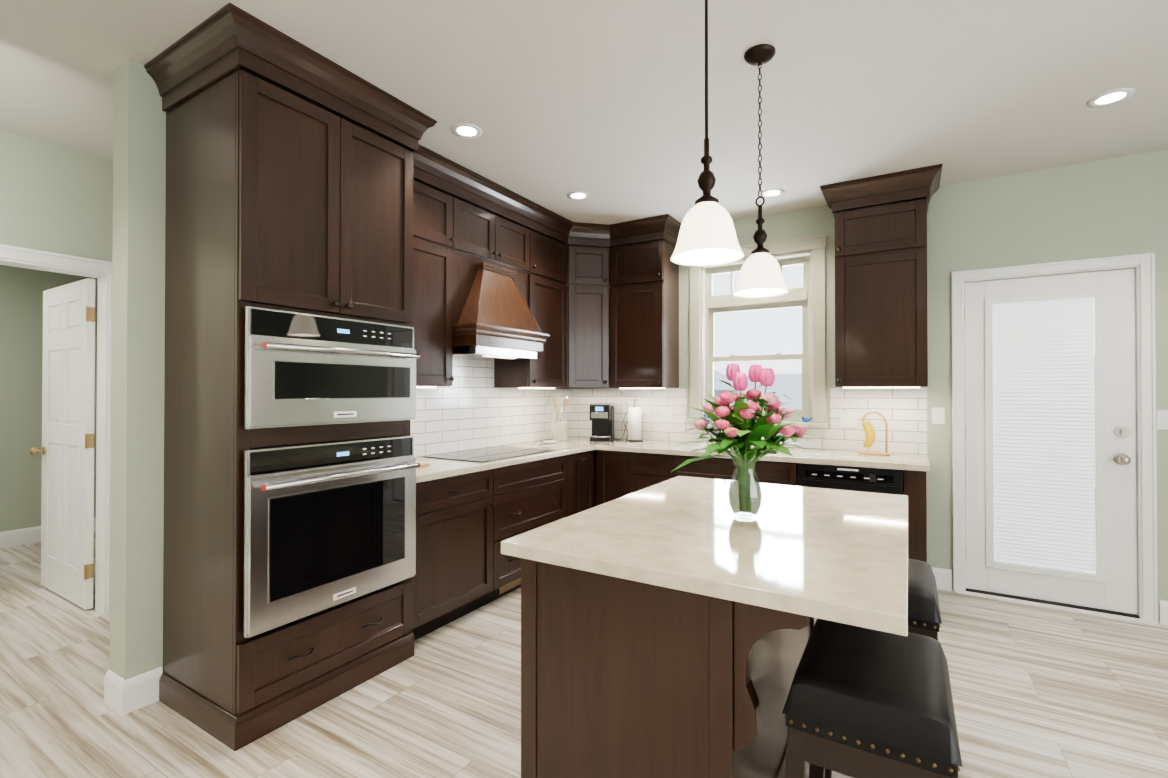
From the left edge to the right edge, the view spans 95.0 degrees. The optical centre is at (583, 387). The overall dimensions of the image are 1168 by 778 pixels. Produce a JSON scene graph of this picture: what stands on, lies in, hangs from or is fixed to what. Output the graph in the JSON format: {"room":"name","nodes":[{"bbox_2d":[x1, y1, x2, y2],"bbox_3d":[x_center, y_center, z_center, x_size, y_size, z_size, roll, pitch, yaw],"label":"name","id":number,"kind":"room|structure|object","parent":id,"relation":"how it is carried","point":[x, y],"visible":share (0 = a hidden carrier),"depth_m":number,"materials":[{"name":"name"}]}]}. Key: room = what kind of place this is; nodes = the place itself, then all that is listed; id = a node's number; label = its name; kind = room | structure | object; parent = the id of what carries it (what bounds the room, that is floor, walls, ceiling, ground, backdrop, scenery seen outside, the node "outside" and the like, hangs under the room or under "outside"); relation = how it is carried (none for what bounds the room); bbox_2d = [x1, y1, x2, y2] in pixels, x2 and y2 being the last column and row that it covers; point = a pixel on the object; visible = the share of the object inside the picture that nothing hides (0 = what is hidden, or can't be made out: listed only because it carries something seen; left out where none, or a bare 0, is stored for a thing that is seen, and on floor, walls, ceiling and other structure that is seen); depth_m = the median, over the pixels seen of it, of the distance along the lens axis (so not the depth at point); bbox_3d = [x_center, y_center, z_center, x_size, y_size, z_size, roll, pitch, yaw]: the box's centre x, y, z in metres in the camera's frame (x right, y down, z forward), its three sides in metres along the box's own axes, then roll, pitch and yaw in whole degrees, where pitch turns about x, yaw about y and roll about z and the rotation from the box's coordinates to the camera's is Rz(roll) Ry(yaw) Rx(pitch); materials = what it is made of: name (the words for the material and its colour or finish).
{"room":"kitchen","nodes":[
{"label":"kitchen","id":0,"kind":"room"},
{"bbox_2d":[0,129,103,531],"bbox_3d":[-3.721,-0.014,1.903,0.140,2.720,5.940,0,-1,31],"label":"wall","id":1,"kind":"structure","parent":0,"point":[64,201],"depth_m":4.55,"materials":[{"name":"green paint"}]},
{"bbox_2d":[0,517,95,547],"bbox_3d":[-5.155,1.296,4.201,0.014,0.136,3.200,0,-1,31],"label":"baseboard","id":2,"kind":"structure","parent":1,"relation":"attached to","point":[11,538],"depth_m":4.64,"materials":[{"name":"white wood"}]},
{"bbox_2d":[0,244,111,614],"bbox_3d":[-3.121,0.301,2.883,0.183,2.106,0.974,0,-1,31],"label":"door frame","id":3,"kind":"structure","parent":1,"relation":"attached to","point":[35,259],"depth_m":3.20,"materials":[{"name":"white wood"}]},
{"bbox_2d":[29,278,95,609],"bbox_3d":[-3.362,0.343,3.429,0.827,2.006,0.113,0,-1,31],"label":"hall door","id":4,"kind":"structure","parent":1,"relation":"in","point":[67,451],"depth_m":3.40,"materials":[{"name":"white wood"}]},
{"bbox_2d":[104,59,573,679],"bbox_3d":[-1.079,0.000,3.725,0.167,2.720,3.418,0,-1,31],"label":"wall","id":5,"kind":"structure","parent":0,"point":[471,413],"depth_m":2.29,"materials":[{"name":"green paint"}]},
{"bbox_2d":[104,667,162,706],"bbox_3d":[-1.616,1.286,2.976,0.044,0.136,1.624,0,-1,31],"label":"baseboard","id":6,"kind":"structure","parent":5,"relation":"attached to","point":[122,696],"depth_m":2.25,"materials":[{"name":"white wood"}]},
{"bbox_2d":[411,180,454,387],"bbox_3d":[-1.109,-0.601,3.192,0.351,1.190,0.554,0,-1,31],"label":"upper cabinet","id":7,"kind":"object","parent":5,"relation":"attached to","point":[433,209],"depth_m":3.21,"materials":[{"name":"brown wood"}]},
{"bbox_2d":[455,198,538,279],"bbox_3d":[-0.760,-1.013,3.770,0.351,0.358,0.910,0,-1,31],"label":"upper cabinet","id":8,"kind":"object","parent":5,"relation":"attached to","point":[455,240],"depth_m":3.65,"materials":[{"name":"brown wood"}]},
{"bbox_2d":[453,262,548,360],"bbox_3d":[-0.680,-0.510,3.717,0.534,0.619,0.772,0,-1,31],"label":"range hood","id":9,"kind":"object","parent":5,"relation":"attached to","point":[497,321],"visible":0.9,"depth_m":3.54,"materials":[{"name":"brown wood"}]},
{"bbox_2d":[494,234,566,387],"bbox_3d":[-0.420,-0.593,4.327,0.351,1.190,0.520,0,-1,31],"label":"upper cabinet","id":10,"kind":"object","parent":5,"relation":"attached to","point":[546,297],"depth_m":4.22,"materials":[{"name":"brown wood"}]},
{"bbox_2d":[0,532,1167,777],"bbox_3d":[-1.216,1.372,1.355,10.100,0.060,8.020,0,-1,31],"label":"floor","id":11,"kind":"structure","parent":0,"point":[1042,692],"depth_m":2.25,"materials":[{"name":"wood"}]},
{"bbox_2d":[159,69,413,750],"bbox_3d":[-1.337,0.074,2.508,0.665,2.553,0.842,0,-1,31],"label":"tall cabinet","id":12,"kind":"object","parent":11,"relation":"on","point":[277,198],"visible":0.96,"depth_m":2.20,"materials":[{"name":"brown wood"}]},
{"bbox_2d":[243,435,419,637],"bbox_3d":[-1.284,0.592,2.481,0.679,0.701,0.793,0,-1,31],"label":"wall oven","id":13,"kind":"object","parent":12,"relation":"in","point":[327,525],"visible":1,"depth_m":2.25,"materials":[{"name":"silver metal"}]},
{"bbox_2d":[244,306,420,428],"bbox_3d":[-1.284,-0.070,2.486,0.679,0.463,0.793,0,-1,31],"label":"microwave","id":14,"kind":"object","parent":12,"relation":"in","point":[303,369],"visible":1,"depth_m":2.25,"materials":[{"name":"silver metal"}]},
{"bbox_2d":[410,450,593,640],"bbox_3d":[-0.488,0.931,3.924,0.640,0.860,2.470,0,-1,31],"label":"base cabinet","id":15,"kind":"object","parent":11,"relation":"on","point":[467,524],"visible":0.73,"depth_m":3.19,"materials":[{"name":"brown wood"}]},
{"bbox_2d":[416,440,595,482],"bbox_3d":[-0.657,0.479,3.657,0.630,0.038,1.830,0,-1,31],"label":"countertop","id":16,"kind":"structure","parent":15,"relation":"on","point":[446,468],"depth_m":3.34,"materials":[{"name":"stone"}]},
{"bbox_2d":[416,462,429,467],"bbox_3d":[-1.051,0.445,3.019,0.220,0.018,0.275,0,-1,31],"label":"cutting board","id":17,"kind":"object","parent":16,"relation":"on","point":[422,464],"visible":0.19,"depth_m":3.06,"materials":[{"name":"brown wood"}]},
{"bbox_2d":[423,446,554,462],"bbox_3d":[-0.629,0.456,3.696,0.510,0.006,0.780,0,-1,31],"label":"cooktop","id":18,"kind":"object","parent":16,"relation":"in","point":[482,455],"visible":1,"depth_m":3.60,"materials":[{"name":"black glass"}]},
{"bbox_2d":[547,436,930,471],"bbox_3d":[0.949,0.482,4.134,2.883,0.038,0.627,0,-1,31],"label":"countertop","id":19,"kind":"structure","parent":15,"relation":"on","point":[898,461],"depth_m":3.65,"materials":[{"name":"stone"}]},
{"bbox_2d":[543,440,556,442],"bbox_3d":[-0.284,0.454,4.458,0.124,0.014,0.122,0,-1,31],"label":"spoon rest","id":20,"kind":"object","parent":19,"relation":"on","point":[549,441],"visible":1,"depth_m":4.42,"materials":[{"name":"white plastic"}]},
{"bbox_2d":[549,395,568,440],"bbox_3d":[-0.216,0.267,4.679,0.186,0.400,0.176,0,-1,31],"label":"utensil crock","id":21,"kind":"object","parent":19,"relation":"on","point":[559,430],"visible":1,"depth_m":4.64,"materials":[{"name":"beige ceramic"}]},
{"bbox_2d":[589,403,613,441],"bbox_3d":[0.156,0.305,4.709,0.184,0.325,0.298,0,0,11],"label":"coffee maker","id":22,"kind":"object","parent":19,"relation":"on","point":[602,416],"visible":1,"depth_m":4.61,"materials":[{"name":"black plastic"}]},
{"bbox_2d":[623,399,642,441],"bbox_3d":[0.428,0.284,4.636,0.173,0.364,0.150,0,-1,31],"label":"paper towel holder","id":23,"kind":"object","parent":19,"relation":"on","point":[634,425],"visible":1,"depth_m":4.58,"materials":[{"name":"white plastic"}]},
{"bbox_2d":[859,411,889,455],"bbox_3d":[1.981,0.310,3.646,0.180,0.298,0.130,0,-1,31],"label":"banana hanger","id":24,"kind":"object","parent":19,"relation":"on","point":[869,430],"visible":1,"depth_m":3.63,"materials":[{"name":"brown wood"}]},
{"bbox_2d":[594,450,633,506],"bbox_3d":[0.376,0.936,4.493,0.354,0.860,0.605,0,-1,31],"label":"base cabinet","id":25,"kind":"object","parent":11,"relation":"on","point":[618,474],"depth_m":4.24,"materials":[{"name":"brown wood"}]},
{"bbox_2d":[521,560,815,777],"bbox_3d":[0.484,0.916,1.918,0.794,0.861,1.300,0,-1,31],"label":"kitchen island","id":26,"kind":"object","parent":11,"relation":"on","point":[667,626],"depth_m":1.40,"materials":[{"name":"brown wood"}]},
{"bbox_2d":[501,476,907,635],"bbox_3d":[0.552,0.465,1.880,1.005,0.038,1.400,0,-1,31],"label":"island countertop","id":27,"kind":"structure","parent":26,"relation":"on","point":[835,555],"depth_m":1.49,"materials":[{"name":"beige stone"}]},
{"bbox_2d":[667,363,819,518],"bbox_3d":[0.548,0.180,1.839,0.506,0.529,0.548,0,-1,31],"label":"vase","id":28,"kind":"object","parent":27,"relation":"on","point":[747,431],"visible":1,"depth_m":1.79,"materials":[{"name":"clear glass"}]},
{"bbox_2d":[634,452,709,491],"bbox_3d":[0.669,0.934,4.315,0.449,0.860,0.605,0,-1,31],"label":"base cabinet","id":29,"kind":"object","parent":11,"relation":"on","point":[650,469],"depth_m":4.02,"materials":[{"name":"brown wood"}]},
{"bbox_2d":[706,474,797,485],"bbox_3d":[1.182,1.052,4.003,0.872,0.620,0.605,0,-1,31],"label":"base cabinet","id":30,"kind":"object","parent":11,"relation":"on","point":[714,476],"depth_m":3.64,"materials":[{"name":"brown wood"}]},
{"bbox_2d":[798,463,903,494],"bbox_3d":[1.810,0.931,3.611,0.596,0.857,0.605,0,-1,31],"label":"dishwasher","id":31,"kind":"object","parent":11,"relation":"on","point":[878,480],"visible":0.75,"depth_m":3.35,"materials":[{"name":"black plastic"}]},
{"bbox_2d":[782,619,961,777],"bbox_3d":[0.689,0.989,1.279,0.372,0.705,0.528,0,-1,31],"label":"stool","id":32,"kind":"object","parent":11,"relation":"on","point":[861,702],"visible":0.98,"depth_m":1.13,"materials":[{"name":"black leather"}]},
{"bbox_2d":[825,559,941,777],"bbox_3d":[1.062,0.994,1.894,0.372,0.705,0.528,0,-1,31],"label":"stool","id":33,"kind":"object","parent":11,"relation":"on","point":[924,616],"visible":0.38,"depth_m":1.67,"materials":[{"name":"black leather"}]},
{"bbox_2d":[0,0,1167,245],"bbox_3d":[-1.216,-1.408,1.377,10.100,0.060,8.020,0,-1,31],"label":"ceiling","id":34,"kind":"structure","parent":0,"point":[602,102],"depth_m":2.41,"materials":[{"name":"white paint"}]},
{"bbox_2d":[451,123,482,138],"bbox_3d":[-0.623,-1.363,2.846,0.166,0.006,0.166,0,-1,31],"label":"recessed light","id":35,"kind":"object","parent":34,"relation":"in","point":[472,131],"depth_m":2.85,"materials":[{"name":"white"}]},
{"bbox_2d":[567,191,589,199],"bbox_3d":[-0.039,-1.356,3.787,0.166,0.006,0.168,0,-1,31],"label":"recessed light","id":36,"kind":"object","parent":34,"relation":"in","point":[576,195],"depth_m":3.79,"materials":[{"name":"white"}]},
{"bbox_2d":[671,0,743,265],"bbox_3d":[0.370,-0.882,1.615,0.216,0.986,0.216,0,-1,31],"label":"pendant light","id":37,"kind":"object","parent":34,"relation":"hanging from","point":[707,236],"visible":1,"depth_m":1.58,"materials":[{"name":"white glass"}]},
{"bbox_2d":[733,44,787,297],"bbox_3d":[0.722,-0.878,2.197,0.216,0.986,0.216,0,-1,31],"label":"pendant light","id":38,"kind":"object","parent":34,"relation":"hanging from","point":[760,275],"visible":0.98,"depth_m":2.17,"materials":[{"name":"white glass"}]},
{"bbox_2d":[759,188,784,197],"bbox_3d":[1.313,-1.357,3.737,0.161,0.006,0.168,0,-1,31],"label":"recessed light","id":39,"kind":"object","parent":34,"relation":"in","point":[769,193],"depth_m":3.74,"materials":[{"name":"white plastic"}]},
{"bbox_2d":[1087,88,1135,107],"bbox_3d":[2.483,-1.366,2.525,0.164,0.006,0.173,0,-1,31],"label":"recessed light","id":40,"kind":"object","parent":34,"relation":"in","point":[1115,96],"depth_m":2.53,"materials":[{"name":"white"}]},
{"bbox_2d":[574,149,1167,622],"bbox_3d":[2.362,0.000,3.736,6.040,2.720,0.156,0,-1,31],"label":"wall","id":41,"kind":"structure","parent":0,"point":[1117,206],"depth_m":3.59,"materials":[{"name":"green paint"}]},
{"bbox_2d":[144,2,942,246],"bbox_3d":[0.269,-1.283,2.954,2.958,0.165,3.377,0,-1,31],"label":"crown molding","id":42,"kind":"structure","parent":41,"relation":"attached to","point":[226,39],"depth_m":2.50,"materials":[{"name":"brown wood"}]},
{"bbox_2d":[565,245,610,387],"bbox_3d":[-0.015,-0.590,4.741,0.614,1.191,0.606,0,-1,31],"label":"upper cabinet","id":43,"kind":"object","parent":41,"relation":"attached to","point":[588,316],"visible":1,"depth_m":4.50,"materials":[{"name":"brown wood"}]},
{"bbox_2d":[610,240,678,388],"bbox_3d":[0.507,-0.585,4.554,0.486,1.203,0.384,0,-1,31],"label":"upper cabinet","id":44,"kind":"object","parent":41,"relation":"attached to","point":[644,316],"visible":1,"depth_m":4.42,"materials":[{"name":"brown wood"}]},
{"bbox_2d":[685,235,829,427],"bbox_3d":[1.360,-0.412,4.280,1.105,1.432,0.170,0,-1,31],"label":"window","id":45,"kind":"structure","parent":41,"relation":"in","point":[815,246],"depth_m":4.20,"materials":[{"name":"beige wood"}]},
{"bbox_2d":[801,417,812,421],"bbox_3d":[1.680,0.243,4.022,0.086,0.045,0.032,0,-1,31],"label":"bird","id":46,"kind":"object","parent":45,"relation":"on","point":[805,419],"visible":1,"depth_m":4.02},
{"bbox_2d":[840,412,857,427],"bbox_3d":[1.929,0.236,3.897,0.115,0.115,0.011,0,-1,31],"label":"switch plate","id":47,"kind":"object","parent":41,"relation":"attached to","point":[849,419],"visible":1,"depth_m":3.90,"materials":[{"name":"white plastic"}]},
{"bbox_2d":[835,198,927,388],"bbox_3d":[2.014,-0.592,3.640,0.532,1.203,0.384,0,-1,31],"label":"upper cabinet","id":48,"kind":"object","parent":41,"relation":"attached to","point":[881,339],"visible":1,"depth_m":3.50,"materials":[{"name":"brown wood"}]},
{"bbox_2d":[932,407,944,424],"bbox_3d":[2.397,0.194,3.622,0.075,0.115,0.011,0,-1,31],"label":"switch plate","id":49,"kind":"object","parent":41,"relation":"attached to","point":[938,415],"visible":1,"depth_m":3.62,"materials":[{"name":"white plastic"}]},
{"bbox_2d":[964,268,1137,614],"bbox_3d":[2.878,0.319,3.344,0.832,2.033,0.118,0,-1,31],"label":"entry door","id":50,"kind":"structure","parent":41,"relation":"in","point":[1036,427],"depth_m":3.34,"materials":[{"name":"white painted wood"},{"name":"glass"},{"name":"satin nickel"}]},
{"bbox_2d":[951,253,1158,625],"bbox_3d":[2.897,0.293,3.365,0.966,2.129,0.170,0,-1,31],"label":"door frame","id":51,"kind":"structure","parent":41,"relation":"attached to","point":[1143,265],"depth_m":3.14,"materials":[{"name":"white painted wood"}]},
{"bbox_2d":[1157,410,1167,429],"bbox_3d":[3.364,0.187,3.035,0.165,0.115,0.011,0,-1,31],"label":"switch plate","id":52,"kind":"object","parent":41,"relation":"attached to","point":[1162,419],"visible":1,"depth_m":3.07,"materials":[{"name":"white plastic"}]},
{"bbox_2d":[1159,600,1167,624],"bbox_3d":[4.083,1.284,2.589,1.838,0.136,0.014,0,-1,31],"label":"baseboard","id":53,"kind":"structure","parent":41,"relation":"attached to","point":[1163,604],"depth_m":3.05,"materials":[{"name":"white wood"}]},
{"label":"outside","id":54,"kind":"structure","parent":0,"visible":0},
{"bbox_2d":[996,488,1095,574],"bbox_3d":[24.492,4.894,40.530,120.000,0.100,85.080,0,-1,31],"label":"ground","id":55,"kind":"structure","parent":54,"point":[1095,543],"depth_m":14.25,"materials":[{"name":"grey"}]},
{"bbox_2d":[714,369,801,408],"bbox_3d":[13.150,1.946,27.830,15.000,5.600,11.400,0,-1,31],"label":"house","id":56,"kind":"structure","parent":55,"relation":"on","point":[795,393],"depth_m":28.96,"materials":[{"name":"white"}]},
{"bbox_2d":[1094,356,1095,487],"bbox_3d":[28.991,1.538,26.762,10.800,6.400,8.800,0,-1,31],"label":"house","id":57,"kind":"structure","parent":55,"relation":"on","point":[1094,356],"depth_m":25.13,"materials":[{"name":"white"}]}
]}

